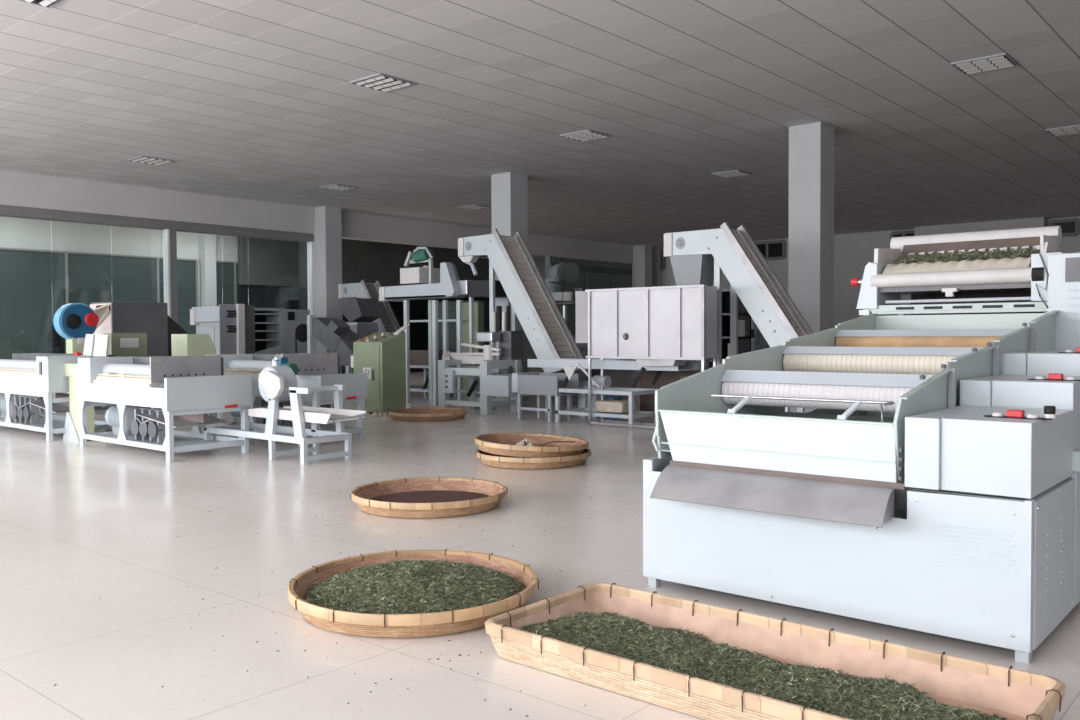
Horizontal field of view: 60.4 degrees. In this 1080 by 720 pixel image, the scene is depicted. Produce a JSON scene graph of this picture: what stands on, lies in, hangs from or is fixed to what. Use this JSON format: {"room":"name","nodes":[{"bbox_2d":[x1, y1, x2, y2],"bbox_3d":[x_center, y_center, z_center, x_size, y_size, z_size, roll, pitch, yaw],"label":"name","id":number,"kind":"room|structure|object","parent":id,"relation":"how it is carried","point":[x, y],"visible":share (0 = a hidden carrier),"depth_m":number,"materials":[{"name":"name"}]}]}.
{"room":"tea processing factory","nodes":[
{"label":"tea processing factory","id":0,"kind":"room"},
{"bbox_2d":[0,205,313,241],"bbox_3d":[-12.009,-2.837,16.165,0.290,0.190,19.150,1,2,40],"label":"trim","id":1,"kind":"structure","parent":0,"point":[5,210],"depth_m":20.07,"materials":[{"name":"paint"}]},
{"bbox_2d":[43,219,54,400],"bbox_3d":[-10.554,-0.976,17.830,0.060,3.640,2.278,1,2,40],"label":"trim","id":2,"kind":"structure","parent":1,"relation":"attached to","point":[50,219],"depth_m":18.67,"materials":[{"name":"white metal"}]},
{"bbox_2d":[0,216,544,358],"bbox_3d":[-10.397,-1.604,24.922,0.200,4.490,34.500,1,2,40],"label":"wall","id":3,"kind":"structure","parent":0,"point":[23,233],"depth_m":23.82,"materials":[{"name":"paint"}]},
{"bbox_2d":[0,247,65,359],"bbox_3d":[-12.730,-0.973,21.975,0.090,3.380,3.018,1,2,40],"label":"window","id":4,"kind":"structure","parent":3,"relation":"in","point":[29,293],"depth_m":22.39,"materials":[{"name":"glass"}]},
{"bbox_2d":[45,318,65,353],"bbox_3d":[-11.889,-0.168,22.903,0.070,1.750,0.543,1,2,40],"label":"door","id":5,"kind":"structure","parent":4,"relation":"attached to","point":[55,343],"depth_m":22.80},
{"bbox_2d":[65,251,156,306],"bbox_3d":[-11.007,-1.039,23.996,0.090,3.380,2.415,1,2,40],"label":"window","id":6,"kind":"structure","parent":3,"relation":"in","point":[87,275],"depth_m":23.88,"materials":[{"name":"glass"}]},
{"bbox_2d":[156,257,198,333],"bbox_3d":[-9.878,-1.083,25.320,0.090,3.380,1.185,1,2,40],"label":"window","id":7,"kind":"structure","parent":3,"relation":"in","point":[187,269],"depth_m":25.45,"materials":[{"name":"glass"}]},
{"bbox_2d":[199,233,216,306],"bbox_3d":[-9.249,-1.637,25.882,0.300,4.490,0.334,1,2,40],"label":"trim","id":8,"kind":"structure","parent":3,"relation":"attached to","point":[207,242],"depth_m":25.75,"materials":[{"name":"paint"}]},
{"bbox_2d":[216,261,233,305],"bbox_3d":[-8.955,-1.118,26.401,0.090,3.380,0.687,1,2,40],"label":"window","id":9,"kind":"structure","parent":3,"relation":"in","point":[225,269],"depth_m":26.38,"materials":[{"name":"glass"}]},
{"bbox_2d":[233,262,238,303],"bbox_3d":[-8.454,-1.137,26.989,0.090,3.380,0.977,1,2,40],"label":"window","id":10,"kind":"structure","parent":3,"relation":"in","point":[236,291],"depth_m":26.61,"materials":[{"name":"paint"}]},
{"bbox_2d":[238,237,488,286],"bbox_3d":[-4.921,-3.176,30.849,0.200,1.740,11.300,1,2,40],"label":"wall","id":11,"kind":"structure","parent":0,"point":[269,262],"depth_m":29.35,"materials":[{"name":"paint"}]},
{"bbox_2d":[238,284,488,371],"bbox_3d":[-4.948,-0.932,30.945,0.100,2.750,11.300,1,2,40],"label":"window","id":12,"kind":"structure","parent":11,"relation":"in","point":[261,296],"depth_m":28.25,"materials":[{"name":"glass"}]},
{"bbox_2d":[0,0,1079,247],"bbox_3d":[2.867,-3.642,13.541,25.710,0.100,34.900,1,2,40],"label":"ceiling","id":13,"kind":"structure","parent":0,"point":[248,99],"depth_m":12.89,"materials":[{"name":"tile"}]},
{"bbox_2d":[19,0,63,7],"bbox_3d":[-4.713,-3.397,8.562,0.600,0.030,0.600,1,2,40],"label":"recessed light","id":14,"kind":"object","parent":13,"relation":"in","point":[44,3],"visible":1,"depth_m":8.84,"materials":[{"name":"grey paint"}]},
{"bbox_2d":[127,156,174,164],"bbox_3d":[-7.078,-3.622,16.883,0.600,0.030,0.600,1,2,40],"label":"recessed light","id":15,"kind":"object","parent":13,"relation":"in","point":[142,159],"visible":1,"depth_m":16.86,"materials":[{"name":"grey paint"}]},
{"bbox_2d":[319,184,358,190],"bbox_3d":[-4.353,-3.727,20.078,0.600,0.030,0.600,1,2,40],"label":"recessed light","id":16,"kind":"object","parent":13,"relation":"in","point":[338,187],"visible":1,"depth_m":20.03,"materials":[{"name":"grey paint"}]},
{"bbox_2d":[349,73,416,92],"bbox_3d":[-1.988,-3.502,11.757,0.600,0.030,0.600,1,2,40],"label":"recessed light","id":17,"kind":"object","parent":13,"relation":"in","point":[380,82],"visible":1,"depth_m":11.73,"materials":[{"name":"grey paint"}]},
{"bbox_2d":[458,204,490,209],"bbox_3d":[-1.628,-3.832,23.272,0.600,0.030,0.600,1,2,40],"label":"recessed light","id":18,"kind":"object","parent":13,"relation":"in","point":[474,206],"visible":0.97,"depth_m":23.22,"materials":[{"name":"grey paint"}]},
{"bbox_2d":[560,130,611,141],"bbox_3d":[0.737,-3.606,14.951,0.600,0.030,0.600,1,2,40],"label":"recessed light","id":19,"kind":"object","parent":13,"relation":"in","point":[586,135],"visible":1,"depth_m":14.92,"materials":[{"name":"grey paint"}]},
{"bbox_2d":[711,170,752,177],"bbox_3d":[3.851,-3.726,18.602,0.600,0.030,0.600,1,2,40],"label":"recessed light","id":20,"kind":"object","parent":13,"relation":"in","point":[734,173],"visible":1,"depth_m":18.55,"materials":[{"name":"grey paint"}]},
{"bbox_2d":[951,53,1018,74],"bbox_3d":[5.303,-3.518,11.060,0.600,0.030,0.600,1,2,40],"label":"recessed light","id":21,"kind":"object","parent":13,"relation":"in","point":[998,61],"visible":1,"depth_m":11.02,"materials":[{"name":"grey paint"}]},
{"bbox_2d":[1045,125,1079,135],"bbox_3d":[8.417,-3.638,14.711,0.600,0.030,0.600,1,2,40],"label":"recessed light","id":22,"kind":"object","parent":13,"relation":"in","point":[1075,129],"visible":1,"depth_m":14.71,"materials":[{"name":"grey paint"}]},
{"bbox_2d":[0,367,1079,719],"bbox_3d":[0.991,0.910,15.290,30.700,0.100,34.900,1,2,40],"label":"floor","id":23,"kind":"structure","parent":0,"point":[80,526],"depth_m":5.09,"materials":[{"name":"tile"}]},
{"bbox_2d":[0,353,121,440],"bbox_3d":[-6.755,0.450,12.613,2.630,1.050,0.940,1,2,40],"label":"machine","id":24,"kind":"object","parent":23,"relation":"on","point":[41,375],"visible":0.7,"depth_m":12.10,"materials":[{"name":"green paint"}]},
{"bbox_2d":[39,362,41,374],"bbox_3d":[-6.201,0.103,11.521,0.060,0.160,0.014,1,2,40],"label":"switch","id":25,"kind":"object","parent":24,"relation":"attached to","point":[40,363],"depth_m":11.51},
{"bbox_2d":[12,353,115,359],"bbox_3d":[-6.591,0.064,12.789,2.380,0.290,0.400,1,2,40],"label":"hood","id":26,"kind":"object","parent":24,"relation":"attached to","point":[15,356],"depth_m":13.03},
{"bbox_2d":[63,334,109,441],"bbox_3d":[-5.755,0.332,11.761,0.956,1.324,0.507,1,2,40],"label":"stand","id":27,"kind":"object","parent":23,"relation":"on","point":[95,345],"visible":0.52,"depth_m":11.51,"materials":[{"name":"green paint"}]},
{"bbox_2d":[53,303,98,393],"bbox_3d":[-7.154,0.024,14.328,0.330,1.807,0.587,1,2,40],"label":"fan","id":28,"kind":"object","parent":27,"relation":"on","point":[71,321],"visible":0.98,"depth_m":14.20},
{"bbox_2d":[104,333,147,431],"bbox_3d":[-5.675,0.297,12.739,0.229,1.336,0.500,1,2,40],"label":"control box","id":29,"kind":"object","parent":23,"relation":"on","point":[120,344],"visible":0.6,"depth_m":12.63,"materials":[{"name":"green paint"}]},
{"bbox_2d":[120,338,138,347],"bbox_3d":[-5.595,-0.234,12.653,0.010,0.130,0.250,1,2,40],"label":"switch plate","id":30,"kind":"object","parent":29,"relation":"attached to","point":[124,342],"depth_m":12.65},
{"bbox_2d":[90,302,186,414],"bbox_3d":[-6.798,-0.033,15.520,0.876,1.849,1.589,1,2,40],"label":"housing","id":31,"kind":"object","parent":23,"relation":"on","point":[151,318],"visible":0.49,"depth_m":15.31,"materials":[{"name":"grey metal"}]},
{"bbox_2d":[78,355,251,461],"bbox_3d":[-4.296,0.484,10.530,2.176,1.075,0.980,1,2,40],"label":"machine","id":32,"kind":"object","parent":23,"relation":"on","point":[186,389],"visible":0.99,"depth_m":10.15,"materials":[{"name":"green paint"}]},
{"bbox_2d":[125,356,223,382],"bbox_3d":[-4.285,0.108,10.824,1.540,0.290,0.400,1,2,40],"label":"hood","id":33,"kind":"object","parent":32,"relation":"attached to","point":[209,365],"depth_m":10.31,"materials":[{"name":"metal"}]},
{"bbox_2d":[163,229,171,355],"bbox_3d":[-8.239,-1.064,20.528,0.200,3.640,0.050,1,2,40],"label":"trim","id":34,"kind":"structure","parent":23,"relation":"on","point":[166,232],"depth_m":20.46,"materials":[{"name":"white metal"}]},
{"bbox_2d":[170,229,177,323],"bbox_3d":[-8.177,-1.067,20.616,0.200,3.640,0.163,1,2,40],"label":"trim","id":35,"kind":"structure","parent":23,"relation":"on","point":[173,240],"depth_m":20.53,"materials":[{"name":"paint"}]},
{"bbox_2d":[171,334,216,425],"bbox_3d":[-5.011,0.282,13.454,0.446,1.318,0.450,1,2,40],"label":"control box","id":36,"kind":"object","parent":23,"relation":"on","point":[181,344],"visible":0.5,"depth_m":13.28,"materials":[{"name":"green paint"}]},
{"bbox_2d":[190,304,309,354],"bbox_3d":[-6.103,-0.198,19.744,1.212,1.932,2.184,1,2,40],"label":"machine","id":37,"kind":"object","parent":23,"relation":"on","point":[232,328],"visible":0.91,"depth_m":19.19,"materials":[{"name":"grey paint"}]},
{"bbox_2d":[255,339,280,340],"bbox_3d":[-5.895,-0.423,19.596,0.550,0.030,0.624,1,2,40],"label":"shelf","id":38,"kind":"object","parent":37,"relation":"attached to","point":[255,339],"depth_m":19.41,"materials":[{"name":"metal"}]},
{"bbox_2d":[255,330,280,331],"bbox_3d":[-5.896,-0.611,19.591,0.550,0.030,0.624,1,2,40],"label":"shelf","id":39,"kind":"object","parent":37,"relation":"attached to","point":[255,330],"depth_m":19.41,"materials":[{"name":"metal"}]},
{"bbox_2d":[255,322,280,323],"bbox_3d":[-5.896,-0.778,19.586,0.550,0.030,0.624,1,2,40],"label":"shelf","id":40,"kind":"object","parent":37,"relation":"attached to","point":[255,322],"depth_m":19.41,"materials":[{"name":"metal"}]},
{"bbox_2d":[255,313,280,314],"bbox_3d":[-5.897,-0.966,19.580,0.550,0.030,0.624,1,2,40],"label":"shelf","id":41,"kind":"object","parent":37,"relation":"attached to","point":[255,313],"depth_m":19.40,"materials":[{"name":"metal"}]},
{"bbox_2d":[288,312,294,319],"bbox_3d":[-5.314,-0.940,19.826,0.020,0.180,0.160,1,2,40],"label":"switch","id":42,"kind":"object","parent":37,"relation":"attached to","point":[291,315],"depth_m":19.82,"materials":[{"name":"black plastic"}]},
{"bbox_2d":[205,353,366,446],"bbox_3d":[-3.252,0.444,11.755,2.176,1.075,0.980,1,2,40],"label":"machine","id":43,"kind":"object","parent":23,"relation":"on","point":[325,365],"visible":0.38,"depth_m":11.41,"materials":[{"name":"green paint"}]},
{"bbox_2d":[253,353,339,373],"bbox_3d":[-3.241,0.068,12.049,1.540,0.290,0.400,1,2,40],"label":"hood","id":44,"kind":"object","parent":43,"relation":"attached to","point":[327,363],"depth_m":11.54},
{"bbox_2d":[204,354,368,464],"bbox_3d":[-2.689,0.480,9.915,2.459,1.101,0.690,1,2,40],"label":"machine","id":45,"kind":"object","parent":23,"relation":"on","point":[278,382],"visible":0.98,"depth_m":9.66,"materials":[{"name":"green paint"}]},
{"bbox_2d":[307,241,314,314],"bbox_3d":[-5.765,-1.159,23.429,0.200,3.640,0.083,1,2,40],"label":"trim","id":46,"kind":"structure","parent":23,"relation":"on","point":[310,245],"depth_m":23.35,"materials":[{"name":"white metal"}]},
{"bbox_2d":[314,206,342,373],"bbox_3d":[-5.350,-1.587,23.444,0.500,4.490,0.500,1,2,40],"label":"concrete column","id":47,"kind":"structure","parent":23,"relation":"on","point":[328,227],"depth_m":23.23,"materials":[{"name":"paint"}]},
{"bbox_2d":[307,315,360,373],"bbox_3d":[-4.020,-0.058,18.547,1.536,1.699,0.600,1,2,40],"label":"duct","id":48,"kind":"object","parent":23,"relation":"on","point":[334,334],"visible":0.58,"depth_m":18.41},
{"bbox_2d":[54,423,636,716],"bbox_3d":[-0.536,1.030,9.511,7.571,0.004,14.606,-1,2,-22],"label":"crumbs","id":49,"kind":"object","parent":23,"relation":"on","point":[570,423],"visible":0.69,"depth_m":4.13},
{"bbox_2d":[341,298,382,373],"bbox_3d":[-4.049,-0.337,20.916,0.860,2.121,0.620,1,2,40],"label":"hopper","id":50,"kind":"object","parent":23,"relation":"on","point":[361,313],"visible":0.56,"depth_m":20.68,"materials":[{"name":"grey paint"}]},
{"bbox_2d":[338,280,399,331],"bbox_3d":[-4.080,-0.644,22.727,2.023,2.632,0.550,1,2,40],"label":"conveyor","id":51,"kind":"object","parent":23,"relation":"on","point":[388,322],"visible":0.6,"depth_m":22.60,"materials":[{"name":"metal"}]},
{"bbox_2d":[351,324,409,413],"bbox_3d":[-2.675,0.138,15.407,0.853,1.473,0.619,1,2,40],"label":"cabinet","id":52,"kind":"object","parent":23,"relation":"on","point":[380,355],"visible":0.96,"depth_m":15.13,"materials":[{"name":"metal"}]},
{"bbox_2d":[287,549,538,637],"bbox_3d":[-0.603,1.108,4.492,1.192,0.122,1.196,1,2,40],"label":"bamboo basket","id":53,"kind":"object","parent":23,"relation":"on","point":[452,621],"visible":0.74,"depth_m":4.10,"materials":[{"name":"wicker"}]},
{"bbox_2d":[305,559,525,613],"bbox_3d":[-0.608,1.071,4.497,1.076,0.146,1.064,-2,2,-41],"label":"tea leaves","id":54,"kind":"object","parent":53,"relation":"in","point":[407,586],"visible":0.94,"depth_m":4.33,"materials":[{"name":"green plant"}]},
{"bbox_2d":[379,247,465,404],"bbox_3d":[-2.373,-0.672,17.793,2.691,2.952,0.720,1,2,40],"label":"rig","id":55,"kind":"object","parent":23,"relation":"on","point":[427,282],"visible":0.94,"depth_m":17.45,"materials":[{"name":"grey paint"}]},
{"bbox_2d":[388,407,467,420],"bbox_3d":[-1.730,0.834,14.358,1.221,0.119,1.221,1,2,40],"label":"bamboo basket","id":56,"kind":"object","parent":23,"relation":"on","point":[425,413],"visible":1,"depth_m":14.06,"materials":[{"name":"wicker"}]},
{"bbox_2d":[350,476,507,517],"bbox_3d":[-0.840,1.036,7.058,1.179,0.122,1.181,1,2,40],"label":"bamboo basket","id":57,"kind":"object","parent":23,"relation":"on","point":[496,491],"visible":0.92,"depth_m":6.88,"materials":[{"name":"wicker"}]},
{"bbox_2d":[370,490,488,502],"bbox_3d":[-0.837,1.067,7.060,1.000,0.018,1.000,1,2,40],"label":"tea dust","id":58,"kind":"object","parent":57,"relation":"in","point":[434,496],"visible":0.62,"depth_m":7.17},
{"bbox_2d":[410,350,456,397],"bbox_3d":[-2.200,0.289,18.846,0.957,0.970,0.600,1,2,40],"label":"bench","id":59,"kind":"object","parent":23,"relation":"on","point":[418,358],"visible":0.4,"depth_m":18.75,"materials":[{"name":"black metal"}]},
{"bbox_2d":[438,300,489,396],"bbox_3d":[-1.596,-0.230,19.267,1.415,1.977,0.550,1,2,40],"label":"frame","id":60,"kind":"object","parent":23,"relation":"on","point":[452,326],"visible":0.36,"depth_m":19.07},
{"bbox_2d":[462,302,483,400],"bbox_3d":[-1.306,-0.151,17.773,0.494,1.902,0.150,1,2,40],"label":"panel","id":61,"kind":"object","parent":23,"relation":"on","point":[478,306],"visible":0.36,"depth_m":17.70,"materials":[{"name":"paint"}]},
{"bbox_2d":[457,262,506,352],"bbox_3d":[-1.016,-0.510,16.857,0.835,2.670,0.650,1,2,40],"label":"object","id":62,"kind":"object","parent":23,"relation":"on","point":[471,288],"visible":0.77,"depth_m":16.66,"materials":[{"name":"silver metal"}]},
{"bbox_2d":[438,306,528,414],"bbox_3d":[-0.960,-0.024,15.550,2.067,1.772,1.130,1,2,40],"label":"machine","id":63,"kind":"object","parent":23,"relation":"on","point":[482,385],"visible":0.96,"depth_m":15.46,"materials":[{"name":"grey metal"}]},
{"bbox_2d":[455,375,479,392],"bbox_3d":[-1.189,0.418,16.174,0.784,0.298,0.200,1,2,40],"label":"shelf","id":64,"kind":"object","parent":63,"relation":"attached to","point":[476,389],"depth_m":16.08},
{"bbox_2d":[495,297,522,402],"bbox_3d":[-0.618,-0.242,17.348,0.437,2.102,0.400,1,2,40],"label":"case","id":65,"kind":"object","parent":23,"relation":"on","point":[501,301],"visible":0.1,"depth_m":17.17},
{"bbox_2d":[491,172,528,397],"bbox_3d":[-0.604,-1.476,18.715,0.520,4.490,0.520,1,2,40],"label":"concrete column","id":66,"kind":"structure","parent":23,"relation":"on","point":[509,190],"depth_m":18.50,"materials":[{"name":"paint"}]},
{"bbox_2d":[458,229,583,412],"bbox_3d":[-0.337,-0.694,15.864,2.463,3.086,0.670,1,2,40],"label":"conveyor","id":67,"kind":"object","parent":23,"relation":"on","point":[531,300],"visible":0.85,"depth_m":15.62,"materials":[{"name":"metal"}]},
{"bbox_2d":[475,448,590,468],"bbox_3d":[-0.064,0.967,9.394,1.171,0.119,1.167,1,2,40],"label":"bamboo basket","id":68,"kind":"object","parent":23,"relation":"on","point":[490,459],"visible":0.61,"depth_m":8.92,"materials":[{"name":"wicker"}]},
{"bbox_2d":[474,433,588,457],"bbox_3d":[-0.089,0.856,9.391,1.155,0.174,1.156,-2,2,-43],"label":"bamboo basket","id":69,"kind":"object","parent":68,"relation":"on","point":[489,443],"visible":0.98,"depth_m":9.16,"materials":[{"name":"wicker"}]},
{"bbox_2d":[516,438,533,445],"bbox_3d":[-0.131,0.846,9.313,0.224,0.120,0.153,1,2,40],"label":"crumpled cloth","id":70,"kind":"object","parent":69,"relation":"in","point":[525,442],"visible":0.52,"depth_m":9.29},
{"bbox_2d":[537,441,574,446],"bbox_3d":[0.109,0.846,9.168,0.502,0.095,0.036,-1,2,-13],"label":"twig","id":71,"kind":"object","parent":69,"relation":"in","point":[551,441],"visible":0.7,"depth_m":9.15,"materials":[{"name":"wood"}]},
{"bbox_2d":[512,372,578,421],"bbox_3d":[0.079,0.550,14.039,0.887,0.699,0.530,1,2,40],"label":"trough","id":72,"kind":"object","parent":23,"relation":"on","point":[530,383],"visible":0.98,"depth_m":13.94,"materials":[{"name":"grey paint"}]},
{"bbox_2d":[545,262,599,405],"bbox_3d":[0.521,-0.486,16.960,1.224,2.599,0.700,1,2,40],"label":"machine","id":73,"kind":"object","parent":23,"relation":"on","point":[566,272],"visible":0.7,"depth_m":16.75,"materials":[{"name":"grey paint"}]},
{"bbox_2d":[563,292,572,300],"bbox_3d":[0.506,-1.147,16.755,0.181,0.163,0.176,1,2,40],"label":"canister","id":74,"kind":"object","parent":73,"relation":"on","point":[567,296],"depth_m":16.68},
{"bbox_2d":[578,381,605,417],"bbox_3d":[0.803,0.611,14.415,0.350,0.550,0.260,1,2,40],"label":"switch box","id":75,"kind":"object","parent":23,"relation":"on","point":[595,397],"visible":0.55,"depth_m":14.32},
{"bbox_2d":[528,358,697,427],"bbox_3d":[0.985,0.455,13.433,2.668,0.915,0.690,1,2,40],"label":"machine","id":76,"kind":"object","parent":23,"relation":"on","point":[569,365],"visible":0.85,"depth_m":13.31,"materials":[{"name":"grey metal"}]},
{"bbox_2d":[604,396,621,418],"bbox_3d":[1.115,0.727,14.127,0.280,0.330,0.280,1,2,40],"label":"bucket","id":77,"kind":"object","parent":23,"relation":"on","point":[607,397],"visible":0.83,"depth_m":14.02,"materials":[{"name":"blue paint"}]},
{"bbox_2d":[575,285,716,428],"bbox_3d":[1.419,-0.025,12.641,2.018,1.915,0.467,1,2,40],"label":"cabinet","id":78,"kind":"object","parent":23,"relation":"on","point":[661,325],"visible":0.96,"depth_m":12.46,"materials":[{"name":"metal"}]},
{"bbox_2d":[595,400,634,412],"bbox_3d":[1.081,0.665,13.332,0.480,0.160,0.350,1,2,40],"label":"sack","id":79,"kind":"object","parent":78,"relation":"on","point":[611,406],"visible":0.96,"depth_m":13.18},
{"bbox_2d":[635,359,685,365],"bbox_3d":[1.624,0.017,12.552,0.686,0.130,0.280,1,2,40],"label":"outlet","id":80,"kind":"object","parent":78,"relation":"attached to","point":[642,362],"depth_m":12.41,"materials":[{"name":"metal"}]},
{"bbox_2d":[640,370,700,411],"bbox_3d":[2.128,0.421,14.502,1.091,0.911,0.800,1,2,40],"label":"machine base","id":81,"kind":"object","parent":23,"relation":"on","point":[665,378],"visible":0.07,"depth_m":14.55,"materials":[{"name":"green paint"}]},
{"bbox_2d":[706,289,750,369],"bbox_3d":[3.030,-0.138,14.898,0.480,1.996,0.600,1,2,40],"label":"rack","id":82,"kind":"object","parent":23,"relation":"on","point":[744,343],"visible":0.23,"depth_m":14.91,"materials":[{"name":"black metal"}]},
{"bbox_2d":[722,313,748,315],"bbox_3d":[3.027,-0.731,14.881,0.480,0.030,0.600,1,2,40],"label":"shelf","id":83,"kind":"object","parent":82,"relation":"attached to","point":[723,314],"depth_m":14.73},
{"bbox_2d":[722,336,748,338],"bbox_3d":[3.028,-0.362,14.891,0.480,0.030,0.600,1,2,40],"label":"shelf","id":84,"kind":"object","parent":82,"relation":"attached to","point":[723,337],"depth_m":14.74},
{"bbox_2d":[738,320,744,336],"bbox_3d":[3.153,-0.501,14.649,0.160,0.260,0.156,1,2,40],"label":"canister","id":85,"kind":"object","parent":82,"relation":"on","point":[741,323],"visible":0.64,"depth_m":14.58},
{"bbox_2d":[664,222,812,412],"bbox_3d":[2.711,-0.447,12.405,2.140,2.759,0.550,1,2,40],"label":"conveyor","id":86,"kind":"object","parent":23,"relation":"on","point":[698,257],"visible":0.79,"depth_m":12.29,"materials":[{"name":"metal"}]},
{"bbox_2d":[751,317,769,351],"bbox_3d":[3.603,-0.052,15.727,0.592,1.772,0.800,1,2,40],"label":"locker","id":87,"kind":"object","parent":23,"relation":"on","point":[758,342],"visible":0.06,"depth_m":15.55,"materials":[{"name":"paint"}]},
{"bbox_2d":[485,582,1065,719],"bbox_3d":[0.755,1.121,3.409,1.965,0.148,0.814,1,2,40],"label":"bamboo tray","id":88,"kind":"object","parent":23,"relation":"on","point":[1011,693],"visible":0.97,"depth_m":3.43,"materials":[{"name":"wicker"}]},
{"bbox_2d":[520,610,1007,719],"bbox_3d":[0.742,1.145,3.400,1.870,0.128,0.710,1,2,40],"label":"tea leaves","id":89,"kind":"object","parent":88,"relation":"in","point":[837,693],"visible":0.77,"depth_m":3.33,"materials":[{"name":"green plant"}]},
{"bbox_2d":[788,122,833,411],"bbox_3d":[4.237,-1.380,14.498,0.520,4.490,0.520,1,2,40],"label":"concrete column","id":90,"kind":"structure","parent":23,"relation":"on","point":[811,146],"depth_m":14.27,"materials":[{"name":"paint"}]},
{"bbox_2d":[643,309,1079,663],"bbox_3d":[2.139,0.416,5.220,1.825,1.450,3.215,1,2,40],"label":"machine","id":91,"kind":"object","parent":23,"relation":"on","point":[931,482],"visible":1,"depth_m":4.19,"materials":[{"name":"white metal"}]},
{"bbox_2d":[1006,409,1024,416],"bbox_3d":[1.948,0.219,3.802,0.060,0.028,0.044,1,2,40],"label":"rocker switch","id":92,"kind":"object","parent":91,"relation":"attached to","point":[1009,413],"depth_m":3.78,"materials":[{"name":"red plastic"}]},
{"bbox_2d":[1048,373,1063,379],"bbox_3d":[2.459,0.079,4.426,0.060,0.028,0.044,1,2,40],"label":"rocker switch","id":93,"kind":"object","parent":91,"relation":"attached to","point":[1051,376],"depth_m":4.41,"materials":[{"name":"red plastic"}]},
{"bbox_2d":[851,226,1079,350],"bbox_3d":[3.523,0.062,6.618,2.382,2.064,0.865,1,2,40],"label":"machine","id":94,"kind":"object","parent":23,"relation":"on","point":[1052,280],"visible":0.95,"depth_m":6.70,"materials":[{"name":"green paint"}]},
{"bbox_2d":[879,283,1030,294],"bbox_3d":[3.132,-0.529,6.903,1.120,0.040,0.610,1,2,40],"label":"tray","id":95,"kind":"object","parent":94,"relation":"on","point":[987,288],"depth_m":6.79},
{"bbox_2d":[893,247,1035,263],"bbox_3d":[3.099,-0.763,6.812,0.973,0.122,0.275,1,2,40],"label":"tea leaves","id":96,"kind":"object","parent":94,"relation":"on","point":[986,255],"visible":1,"depth_m":6.78,"materials":[{"name":"green plant"}]},
{"bbox_2d":[912,291,1046,304],"bbox_3d":[3.267,-0.438,6.829,0.979,0.130,0.453,1,2,40],"label":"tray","id":97,"kind":"object","parent":94,"relation":"on","point":[925,294],"depth_m":6.94,"materials":[{"name":"metal"}]},
{"bbox_2d":[1065,257,1079,281],"bbox_3d":[3.583,-0.590,5.987,0.340,0.156,0.015,1,2,40],"label":"vent grille","id":98,"kind":"object","parent":94,"relation":"attached to","point":[1072,264],"depth_m":6.06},
{"bbox_2d":[545,256,631,372],"bbox_3d":[2.216,-1.564,32.876,0.200,3.830,6.037,1,2,40],"label":"wall","id":99,"kind":"structure","parent":0,"point":[549,259],"depth_m":31.98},
{"bbox_2d":[0,170,632,263],"bbox_3d":[-7.047,-3.453,22.004,0.450,0.660,34.500,1,2,40],"label":"beam","id":100,"kind":"structure","parent":99,"relation":"attached to","point":[21,189],"depth_m":21.66,"materials":[{"name":"paint"}]},
{"bbox_2d":[560,272,583,349],"bbox_3d":[1.098,-1.300,31.362,0.070,3.400,1.271,1,2,40],"label":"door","id":101,"kind":"structure","parent":99,"relation":"in","point":[565,287],"depth_m":31.35,"materials":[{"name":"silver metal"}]},
{"bbox_2d":[550,263,631,273],"bbox_3d":[1.910,-3.166,32.280,0.060,0.170,4.813,1,2,40],"label":"trim","id":102,"kind":"structure","parent":99,"relation":"attached to","point":[581,267],"depth_m":32.57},
{"bbox_2d":[587,272,609,369],"bbox_3d":[2.053,-1.336,32.481,0.070,3.400,1.271,1,2,40],"label":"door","id":103,"kind":"structure","parent":99,"relation":"in","point":[594,280],"depth_m":32.43,"materials":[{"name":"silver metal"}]},
{"bbox_2d":[612,274,631,369],"bbox_3d":[3.007,-1.373,33.600,0.070,3.400,1.271,1,2,40],"label":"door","id":104,"kind":"structure","parent":99,"relation":"in","point":[618,281],"depth_m":33.49,"materials":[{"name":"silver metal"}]},
{"bbox_2d":[632,245,651,359],"bbox_3d":[3.750,-1.934,34.012,0.550,4.490,0.500,1,2,40],"label":"column","id":105,"kind":"structure","parent":99,"relation":"attached to","point":[642,254],"depth_m":33.77,"materials":[{"name":"paint"}]},
{"bbox_2d":[662,216,1079,368],"bbox_3d":[12.350,-1.815,28.324,30.000,4.490,0.200,1,2,40],"label":"wall","id":106,"kind":"structure","parent":0,"point":[853,252],"depth_m":30.14,"materials":[{"name":"paint"}]},
{"bbox_2d":[652,247,661,286],"bbox_3d":[4.255,-1.962,34.895,0.615,4.490,0.300,1,2,40],"label":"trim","id":107,"kind":"structure","parent":106,"relation":"attached to","point":[656,251],"depth_m":34.63,"materials":[{"name":"paint"}]},
{"bbox_2d":[661,249,665,270],"bbox_3d":[4.419,-3.750,34.828,0.678,0.808,0.100,1,2,40],"label":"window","id":108,"kind":"structure","parent":106,"relation":"in","point":[662,250],"depth_m":34.62,"materials":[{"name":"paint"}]},
{"bbox_2d":[755,240,785,259],"bbox_3d":[7.828,-3.759,31.920,1.333,0.660,0.100,1,2,40],"label":"window","id":109,"kind":"structure","parent":106,"relation":"in","point":[776,249],"depth_m":31.78,"materials":[{"name":"paint"}]},
{"bbox_2d":[890,230,913,241],"bbox_3d":[11.350,-3.792,28.915,0.836,0.457,0.100,1,2,40],"label":"window","id":110,"kind":"structure","parent":106,"relation":"in","point":[909,232],"depth_m":28.92,"materials":[{"name":"paint"}]},
{"bbox_2d":[914,217,1047,235],"bbox_3d":[12.918,-3.740,27.316,3.543,0.590,0.500,1,2,40],"label":"trim","id":111,"kind":"structure","parent":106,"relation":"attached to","point":[1039,221],"depth_m":27.01,"materials":[{"name":"paint"}]},
{"bbox_2d":[1050,218,1079,236],"bbox_3d":[14.727,-3.706,26.037,0.722,0.499,0.100,1,2,40],"label":"window","id":112,"kind":"structure","parent":106,"relation":"in","point":[1071,226],"depth_m":25.97,"materials":[{"name":"glass"}]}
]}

